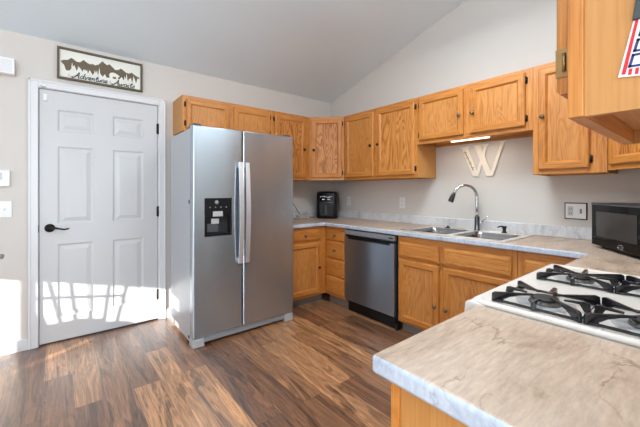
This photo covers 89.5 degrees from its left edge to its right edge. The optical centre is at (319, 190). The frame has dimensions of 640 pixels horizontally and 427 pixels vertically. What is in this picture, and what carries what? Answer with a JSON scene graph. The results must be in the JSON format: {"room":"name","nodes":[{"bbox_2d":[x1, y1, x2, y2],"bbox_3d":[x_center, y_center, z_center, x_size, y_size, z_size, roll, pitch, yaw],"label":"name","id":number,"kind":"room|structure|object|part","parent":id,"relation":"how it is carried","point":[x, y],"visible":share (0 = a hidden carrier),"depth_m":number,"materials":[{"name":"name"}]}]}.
{"room":"kitchen","nodes":[
{"label":"kitchen","id":0,"kind":"room"},
{"bbox_2d":[0,29,330,343],"bbox_3d":[-1.785,-0.025,2.993,5.120,2.520,0.120,0,0,-39],"label":"wall","id":1,"kind":"structure","parent":0,"point":[35,57],"depth_m":2.52,"materials":[{"name":"beige paint"}]},
{"bbox_2d":[0,170,9,186],"bbox_3d":[-2.388,-0.095,2.411,0.111,0.124,0.026,0,0,-39],"label":"thermostat","id":2,"kind":"object","parent":1,"relation":"attached to","point":[4,174],"visible":1,"depth_m":2.42,"materials":[{"name":"white plastic"}]},
{"bbox_2d":[0,201,11,216],"bbox_3d":[-2.373,0.138,2.428,0.082,0.120,0.019,0,0,-39],"label":"light switch","id":3,"kind":"object","parent":1,"relation":"attached to","point":[5,206],"visible":1,"depth_m":2.44,"materials":[{"name":"white plastic"}]},
{"bbox_2d":[0,56,14,76],"bbox_3d":[-2.422,-0.932,2.355,0.288,0.118,0.070,0,0,-39],"label":"box","id":4,"kind":"object","parent":1,"relation":"attached to","point":[7,65],"visible":1,"depth_m":2.40,"materials":[{"name":"white plastic"}]},
{"bbox_2d":[0,58,11,71],"bbox_3d":[-2.400,-0.930,2.329,0.260,0.090,0.001,0,0,-39],"label":"grille","id":5,"kind":"object","parent":4,"relation":"attached to","point":[5,63],"depth_m":2.39,"materials":[{"name":"white plastic"}]},
{"bbox_2d":[0,308,170,355],"bbox_3d":[-1.790,1.191,2.903,5.000,0.088,0.014,0,0,-39],"label":"baseboard","id":6,"kind":"structure","parent":1,"relation":"attached to","point":[19,345],"depth_m":2.46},
{"bbox_2d":[28,78,165,349],"bbox_3d":[-1.911,0.177,2.858,0.990,2.115,0.172,0,0,-39],"label":"door","id":7,"kind":"structure","parent":1,"relation":"in","point":[97,157],"depth_m":2.78,"materials":[{"name":"white paint"}]},
{"bbox_3d":[-2.126,0.299,2.610,0.158,0.068,0.056,0,0,-39],"label":"handle","id":8,"kind":"part","parent":7,"relation":"part of","materials":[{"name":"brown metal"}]},
{"bbox_2d":[57,46,142,92],"bbox_3d":[-1.891,-1.046,2.810,0.615,0.258,0.029,0,0,-39],"label":"framed sign","id":9,"kind":"object","parent":1,"relation":"attached to","point":[72,64],"visible":1,"depth_m":2.79,"materials":[{"name":"brown wood"}]},
{"bbox_2d":[173,95,271,134],"bbox_3d":[-0.982,-0.713,3.344,0.932,0.328,0.338,0,0,-39],"label":"upper cabinet","id":10,"kind":"object","parent":1,"relation":"attached to","point":[187,110],"visible":0.73,"depth_m":3.15,"materials":[{"name":"brown wood"}]},
{"bbox_3d":[-1.060,-0.708,3.076,0.413,0.274,0.019,0,0,-39],"label":"door","id":11,"kind":"part","parent":10,"relation":"part of","materials":[{"name":"brown wood"}]},
{"bbox_3d":[-1.064,-0.708,3.080,0.311,0.172,0.005,0,0,-39],"label":"panel","id":12,"kind":"part","parent":10,"relation":"part of","materials":[{"name":"brown wood"}]},
{"bbox_3d":[-0.702,-0.708,3.365,0.410,0.274,0.019,0,0,-39],"label":"door","id":13,"kind":"part","parent":10,"relation":"part of","materials":[{"name":"brown wood"}]},
{"bbox_3d":[-0.705,-0.708,3.370,0.308,0.172,0.005,0,0,-39],"label":"panel","id":14,"kind":"part","parent":10,"relation":"part of","materials":[{"name":"brown wood"}]},
{"bbox_2d":[272,111,309,180],"bbox_3d":[-0.409,-0.502,3.788,0.515,0.750,0.366,0,0,-39],"label":"upper cabinet","id":15,"kind":"object","parent":1,"relation":"attached to","point":[297,127],"visible":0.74,"depth_m":3.73,"materials":[{"name":"brown wood"}]},
{"bbox_3d":[-0.337,-0.501,3.667,0.313,0.586,0.005,0,0,-39],"label":"panel","id":16,"kind":"part","parent":15,"relation":"part of","materials":[{"name":"brown wood"}]},
{"bbox_2d":[310,117,343,179],"bbox_3d":[0.104,-0.502,4.047,0.611,0.750,0.607,0,0,-39],"label":"upper cabinet","id":17,"kind":"object","parent":1,"relation":"attached to","point":[326,133],"visible":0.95,"depth_m":3.81,"materials":[{"name":"brown wood"}]},
{"bbox_3d":[0.080,-0.501,3.819,0.255,0.586,0.005,0,0,6],"label":"panel","id":18,"kind":"part","parent":17,"relation":"part of","materials":[{"name":"brown wood"}]},
{"bbox_2d":[0,293,414,426],"bbox_3d":[0.529,1.275,0.029,5.300,0.080,7.700,0,0,-39],"label":"floor","id":19,"kind":"structure","parent":0,"point":[314,368],"depth_m":2.14,"materials":[{"name":"brown wood"}]},
{"bbox_2d":[171,123,292,348],"bbox_3d":[-0.808,0.348,3.032,0.942,1.771,0.715,0,0,-39],"label":"refrigerator","id":20,"kind":"object","parent":19,"relation":"on","point":[232,190],"visible":1,"depth_m":2.74,"materials":[{"name":"metal"}]},
{"bbox_3d":[-0.850,0.320,2.665,0.412,1.674,0.075,0,0,-39],"label":"freezer door","id":21,"kind":"part","parent":20,"relation":"part of","materials":[{"name":"metal"}]},
{"bbox_3d":[-0.667,0.183,2.725,0.036,0.853,0.060,0,0,-39],"label":"handle","id":22,"kind":"part","parent":20,"relation":"part of","materials":[{"name":"metal"}]},
{"bbox_3d":[-0.621,0.183,2.763,0.036,0.853,0.060,0,0,-39],"label":"handle","id":23,"kind":"part","parent":20,"relation":"part of","materials":[{"name":"metal"}]},
{"bbox_3d":[-0.481,0.320,2.962,0.520,1.674,0.075,0,0,-39],"label":"fridge door","id":24,"kind":"part","parent":20,"relation":"part of","materials":[{"name":"metal"}]},
{"bbox_2d":[293,226,324,306],"bbox_3d":[-0.325,0.814,3.667,0.540,0.843,0.653,0,0,-39],"label":"base cabinet","id":25,"kind":"object","parent":19,"relation":"on","point":[309,242],"visible":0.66,"depth_m":3.47,"materials":[{"name":"brown wood"}]},
{"bbox_3d":[-0.167,0.837,3.431,0.328,0.445,0.005,0,0,-39],"label":"panel","id":26,"kind":"part","parent":25,"relation":"part of","materials":[{"name":"brown wood"}]},
{"bbox_3d":[-0.163,0.477,3.427,0.430,0.115,0.019,0,0,-39],"label":"drawer","id":27,"kind":"part","parent":25,"relation":"part of","materials":[{"name":"brown wood"}]},
{"bbox_3d":[-0.163,0.837,3.427,0.430,0.547,0.019,0,0,-39],"label":"door","id":28,"kind":"part","parent":25,"relation":"part of","materials":[{"name":"brown wood"}]},
{"bbox_2d":[325,226,348,307],"bbox_3d":[0.378,0.814,3.658,0.638,0.843,0.340,0,0,-39],"label":"base cabinet","id":29,"kind":"object","parent":19,"relation":"on","point":[334,236],"visible":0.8,"depth_m":3.47,"materials":[{"name":"brown wood"}]},
{"bbox_3d":[0.169,1.022,3.468,0.019,0.187,0.294,0,0,-39],"label":"drawer","id":30,"kind":"part","parent":29,"relation":"part of","materials":[{"name":"brown wood"}]},
{"bbox_3d":[0.169,0.829,3.468,0.019,0.182,0.294,0,0,-39],"label":"drawer","id":31,"kind":"part","parent":29,"relation":"part of","materials":[{"name":"brown wood"}]},
{"bbox_3d":[0.169,0.637,3.468,0.019,0.185,0.294,0,0,-39],"label":"drawer","id":32,"kind":"part","parent":29,"relation":"part of","materials":[{"name":"brown wood"}]},
{"bbox_3d":[0.169,0.477,3.468,0.019,0.115,0.294,0,0,-39],"label":"drawer","id":33,"kind":"part","parent":29,"relation":"part of","materials":[{"name":"brown wood"}]},
{"bbox_2d":[345,229,400,330],"bbox_3d":[0.692,0.812,3.269,0.618,0.845,0.651,0,0,-39],"label":"dishwasher","id":34,"kind":"object","parent":19,"relation":"on","point":[371,258],"visible":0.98,"depth_m":3.03,"materials":[{"name":"metal"}]},
{"bbox_3d":[0.457,0.476,3.086,0.022,0.021,0.541,0,0,-39],"label":"pocket handle","id":35,"kind":"part","parent":34,"relation":"part of","materials":[{"name":"black plastic"}]},
{"bbox_3d":[0.500,1.179,3.115,0.040,0.108,0.645,0,0,-39],"label":"toe panel","id":36,"kind":"part","parent":34,"relation":"part of","materials":[{"name":"black plastic"}]},
{"bbox_2d":[391,382,467,426],"bbox_3d":[0.500,0.811,0.600,0.448,0.847,0.661,0,0,-39],"label":"base cabinet","id":37,"kind":"object","parent":19,"relation":"on","point":[407,410],"visible":0.03,"depth_m":0.64,"materials":[{"name":"brown wood"}]},
{"bbox_2d":[373,305,639,426],"bbox_3d":[0.497,0.367,0.587,0.478,0.040,0.646,0,0,-39],"label":"countertop","id":38,"kind":"structure","parent":37,"relation":"on","point":[481,366],"depth_m":0.62,"materials":[{"name":"beige laminate"}]},
{"bbox_2d":[398,236,517,334],"bbox_3d":[1.203,0.814,2.647,0.653,0.843,0.948,0,0,-39],"label":"base cabinet","id":39,"kind":"object","parent":19,"relation":"on","point":[436,279],"visible":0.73,"depth_m":2.52,"materials":[{"name":"brown wood"}]},
{"bbox_3d":[0.814,0.855,2.678,0.005,0.428,0.278,0,0,-39],"label":"panel","id":40,"kind":"part","parent":39,"relation":"part of","materials":[{"name":"brown wood"}]},
{"bbox_3d":[0.810,0.502,2.675,0.019,0.135,0.380,0,0,-39],"label":"false drawer","id":41,"kind":"part","parent":39,"relation":"part of","materials":[{"name":"brown wood"}]},
{"bbox_3d":[0.810,0.855,2.675,0.019,0.530,0.380,0,0,-39],"label":"door","id":42,"kind":"part","parent":39,"relation":"part of","materials":[{"name":"brown wood"}]},
{"bbox_2d":[293,210,639,275],"bbox_3d":[0.823,0.324,2.727,1.151,0.127,3.567,0,0,-39],"label":"countertop","id":43,"kind":"structure","parent":39,"relation":"on","point":[553,240],"depth_m":2.44,"materials":[{"name":"beige laminate"}]},
{"bbox_2d":[295,214,310,218],"bbox_3d":[-0.211,0.318,3.994,0.218,0.054,0.150,0,0,-39],"label":"power cord","id":44,"kind":"object","parent":43,"relation":"on","point":[300,215],"visible":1,"depth_m":3.95,"materials":[{"name":"grey plastic"}]},
{"bbox_2d":[316,191,338,218],"bbox_3d":[0.097,0.175,4.143,0.270,0.342,0.295,0,0,9],"label":"air fryer","id":45,"kind":"object","parent":43,"relation":"on","point":[327,204],"visible":1,"depth_m":4.03,"materials":[{"name":"black plastic"}]},
{"bbox_2d":[319,203,332,215],"bbox_3d":[0.079,0.234,4.032,0.176,0.165,0.012,0,0,9],"label":"basket","id":46,"kind":"object","parent":45,"relation":"on","point":[325,209],"depth_m":4.02,"materials":[{"name":"grey plastic"}]},
{"bbox_3d":[0.080,0.082,4.037,0.170,0.100,0.012,0,0,9],"label":"control panel","id":47,"kind":"part","parent":45,"relation":"part of","materials":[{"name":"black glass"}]},
{"bbox_2d":[400,226,533,242],"bbox_3d":[1.179,0.427,2.666,0.533,0.179,0.862,0,0,-39],"label":"sink","id":48,"kind":"object","parent":43,"relation":"in","point":[496,236],"visible":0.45,"depth_m":2.66,"materials":[{"name":"metal"}]},
{"bbox_3d":[1.031,0.429,2.807,0.386,0.176,0.361,0,0,-39],"label":"bowl","id":49,"kind":"part","parent":48,"relation":"part of","materials":[{"name":"metal"}]},
{"bbox_3d":[1.287,0.429,2.490,0.386,0.176,0.356,0,0,-39],"label":"bowl","id":50,"kind":"part","parent":48,"relation":"part of","materials":[{"name":"metal"}]},
{"bbox_2d":[497,226,506,232],"bbox_3d":[1.482,0.311,2.633,0.078,0.061,0.040,0,0,6],"label":"soap dispenser","id":51,"kind":"object","parent":48,"relation":"on","point":[503,227],"visible":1,"depth_m":2.62,"materials":[{"name":"black plastic"}]},
{"bbox_2d":[448,184,487,230],"bbox_3d":[1.276,0.140,2.807,0.320,0.403,0.100,0,0,11],"label":"faucet","id":52,"kind":"object","parent":43,"relation":"on","point":[477,222],"visible":0.99,"depth_m":2.80,"materials":[{"name":"metal"}]},
{"bbox_2d":[591,202,639,256],"bbox_3d":[1.787,0.209,1.764,0.303,0.275,0.470,0,0,15],"label":"microwave","id":53,"kind":"object","parent":43,"relation":"on","point":[615,226],"visible":1,"depth_m":1.78,"materials":[{"name":"black plastic"}]},
{"bbox_3d":[1.643,0.080,1.803,0.002,0.010,0.470,0,0,15],"label":"trim","id":54,"kind":"part","parent":53,"relation":"part of","materials":[{"name":"grey metal"}]},
{"bbox_3d":[1.110,0.855,2.311,0.005,0.428,0.381,0,0,-39],"label":"panel","id":55,"kind":"part","parent":39,"relation":"part of","materials":[{"name":"brown wood"}]},
{"bbox_3d":[1.106,0.855,2.308,0.019,0.530,0.483,0,0,-39],"label":"door","id":56,"kind":"part","parent":39,"relation":"part of","materials":[{"name":"brown wood"}]},
{"bbox_3d":[1.106,0.502,2.308,0.019,0.135,0.483,0,0,-39],"label":"false drawer","id":57,"kind":"part","parent":39,"relation":"part of","materials":[{"name":"brown wood"}]},
{"bbox_2d":[518,251,575,277],"bbox_3d":[1.613,0.814,2.139,0.653,0.843,0.354,0,0,-39],"label":"base cabinet","id":58,"kind":"object","parent":19,"relation":"on","point":[528,263],"visible":0.09,"depth_m":2.02,"materials":[{"name":"brown wood"}]},
{"bbox_3d":[1.393,0.485,1.952,0.019,0.100,0.279,0,0,-39],"label":"drawer","id":59,"kind":"part","parent":58,"relation":"part of","materials":[{"name":"brown wood"}]},
{"bbox_2d":[464,264,639,348],"bbox_3d":[0.961,0.772,1.014,0.784,0.926,0.712,0,0,-39],"label":"gas range","id":60,"kind":"object","parent":19,"relation":"on","point":[597,303],"visible":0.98,"depth_m":0.97,"materials":[{"name":"white metal"}]},
{"bbox_3d":[0.777,0.400,1.243,0.784,0.121,0.076,0,0,-39],"label":"control panel","id":61,"kind":"part","parent":60,"relation":"part of","materials":[{"name":"white metal"}]},
{"bbox_2d":[0,0,464,102],"bbox_3d":[0.529,-1.833,0.029,5.300,1.324,7.700,0,0,-39],"label":"ceiling","id":62,"kind":"structure","parent":0,"point":[319,50],"depth_m":2.92,"materials":[{"name":"paint"}]},
{"bbox_2d":[331,0,639,227],"bbox_3d":[2.522,-0.580,1.636,0.120,3.630,7.400,0,0,-39],"label":"wall","id":63,"kind":"structure","parent":0,"point":[478,40],"depth_m":2.90,"materials":[{"name":"beige paint"}]},
{"bbox_2d":[347,196,350,205],"bbox_3d":[0.374,0.130,4.195,0.008,0.118,0.072,0,0,-39],"label":"wall outlet","id":64,"kind":"object","parent":63,"relation":"attached to","point":[348,197],"visible":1,"depth_m":4.18,"materials":[{"name":"white plastic"}]},
{"bbox_2d":[344,98,435,180],"bbox_3d":[0.704,-0.502,3.499,0.366,0.750,0.994,0,0,-39],"label":"upper cabinet","id":65,"kind":"object","parent":63,"relation":"attached to","point":[380,143],"visible":0.99,"depth_m":3.30,"materials":[{"name":"brown wood"}]},
{"bbox_3d":[0.431,-0.501,3.605,0.019,0.688,0.430,0,0,-39],"label":"door","id":66,"kind":"part","parent":65,"relation":"part of","materials":[{"name":"brown wood"}]},
{"bbox_3d":[0.436,-0.501,3.609,0.005,0.586,0.328,0,0,-39],"label":"panel","id":67,"kind":"part","parent":65,"relation":"part of","materials":[{"name":"brown wood"}]},
{"bbox_3d":[0.748,-0.501,3.222,0.005,0.586,0.362,0,0,-39],"label":"panel","id":68,"kind":"part","parent":65,"relation":"part of","materials":[{"name":"brown wood"}]},
{"bbox_3d":[0.743,-0.501,3.218,0.019,0.688,0.464,0,0,-39],"label":"door","id":69,"kind":"part","parent":65,"relation":"part of","materials":[{"name":"brown wood"}]},
{"bbox_2d":[399,197,404,207],"bbox_3d":[0.901,0.130,3.541,0.008,0.118,0.072,0,0,-39],"label":"wall outlet","id":70,"kind":"object","parent":63,"relation":"attached to","point":[401,199],"visible":1,"depth_m":3.54,"materials":[{"name":"white plastic"}]},
{"bbox_2d":[293,210,591,239],"bbox_3d":[0.823,0.303,2.728,1.151,0.087,3.566,0,0,-39],"label":"backsplash","id":71,"kind":"structure","parent":63,"relation":"attached to","point":[584,233],"depth_m":2.91,"materials":[{"name":"laminate"}]},
{"bbox_2d":[417,67,532,147],"bbox_3d":[1.315,-0.655,2.742,0.366,0.444,0.949,0,0,-39],"label":"upper cabinet","id":72,"kind":"object","parent":63,"relation":"attached to","point":[499,107],"visible":0.98,"depth_m":2.59,"materials":[{"name":"brown wood"}]},
{"bbox_3d":[1.057,-0.657,2.838,0.005,0.282,0.318,0,0,-39],"label":"panel","id":73,"kind":"part","parent":72,"relation":"part of","materials":[{"name":"brown wood"}]},
{"bbox_3d":[1.053,-0.657,2.835,0.019,0.384,0.420,0,0,-39],"label":"door","id":74,"kind":"part","parent":72,"relation":"part of","materials":[{"name":"brown wood"}]},
{"bbox_2d":[451,136,490,141],"bbox_3d":[1.262,-0.442,2.727,0.040,0.025,0.330,0,0,-39],"label":"light","id":75,"kind":"object","parent":72,"relation":"attached to","point":[485,136],"visible":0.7,"depth_m":2.70,"materials":[{"name":"white plastic"}]},
{"bbox_3d":[1.350,-0.657,2.476,0.005,0.282,0.299,0,0,-39],"label":"panel","id":76,"kind":"part","parent":72,"relation":"part of","materials":[{"name":"brown wood"}]},
{"bbox_3d":[1.345,-0.657,2.473,0.019,0.384,0.401,0,0,-39],"label":"door","id":77,"kind":"part","parent":72,"relation":"part of","materials":[{"name":"brown wood"}]},
{"bbox_2d":[460,140,505,175],"bbox_3d":[1.436,-0.279,2.867,0.016,0.293,0.396,0,0,-39],"label":"decoration","id":78,"kind":"object","parent":63,"relation":"attached to","point":[483,162],"visible":1,"depth_m":2.87,"materials":[{"name":"beige wood"}]},
{"bbox_2d":[533,61,617,175],"bbox_3d":[1.739,-0.496,2.216,0.366,0.762,0.400,0,0,-39],"label":"upper cabinet","id":79,"kind":"object","parent":63,"relation":"attached to","point":[562,146],"visible":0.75,"depth_m":2.17,"materials":[{"name":"brown wood"}]},
{"bbox_3d":[1.615,-0.496,2.148,0.005,0.596,0.177,0,0,-39],"label":"panel","id":80,"kind":"part","parent":79,"relation":"part of","materials":[{"name":"brown wood"}]},
{"bbox_3d":[1.610,-0.496,2.144,0.019,0.698,0.279,0,0,-39],"label":"door","id":81,"kind":"part","parent":79,"relation":"part of","materials":[{"name":"brown wood"}]},
{"bbox_2d":[565,202,586,219],"bbox_3d":[1.857,0.146,2.348,0.019,0.122,0.134,0,0,-39],"label":"outlet","id":82,"kind":"object","parent":63,"relation":"attached to","point":[578,211],"visible":1,"depth_m":2.34,"materials":[{"name":"white plastic"}]},
{"bbox_2d":[568,206,572,215],"bbox_3d":[1.838,0.146,2.371,0.002,0.068,0.032,0,0,-39],"label":"outlet","id":83,"kind":"object","parent":82,"relation":"attached to","point":[570,208],"depth_m":2.37,"materials":[{"name":"grey plastic"}]},
{"bbox_2d":[608,138,639,169],"bbox_3d":[1.962,-0.502,1.745,0.610,0.750,0.608,0,0,-39],"label":"upper cabinet","id":84,"kind":"object","parent":63,"relation":"attached to","point":[620,156],"visible":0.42,"depth_m":1.85,"materials":[{"name":"brown wood"}]},
{"bbox_3d":[1.734,-0.501,1.769,0.005,0.586,0.258,0,0,6],"label":"panel","id":85,"kind":"part","parent":84,"relation":"part of","materials":[{"name":"brown wood"}]},
{"bbox_3d":[1.497,-0.518,0.900,2.400,3.505,0.120,0,0,-39],"label":"wall","id":86,"kind":"structure","parent":0,"visible":0},
{"bbox_2d":[556,0,639,144],"bbox_3d":[0.634,-0.492,0.502,0.442,0.769,0.341,0,0,-39],"label":"upper cabinet","id":87,"kind":"object","parent":86,"relation":"attached to","point":[592,35],"visible":1,"depth_m":0.46,"materials":[{"name":"brown wood"}]},
{"bbox_3d":[0.529,-0.498,0.624,0.393,0.697,0.019,0,0,-39],"label":"door","id":88,"kind":"part","parent":87,"relation":"part of","materials":[{"name":"brown wood"}]},
{"bbox_2d":[618,0,639,77],"bbox_3d":[0.421,-0.205,0.413,0.005,0.120,0.060,0,0,-39],"label":"tag","id":89,"kind":"object","parent":87,"relation":"attached to","point":[630,66],"visible":1,"depth_m":0.42,"materials":[{"name":"paper"}]}
]}

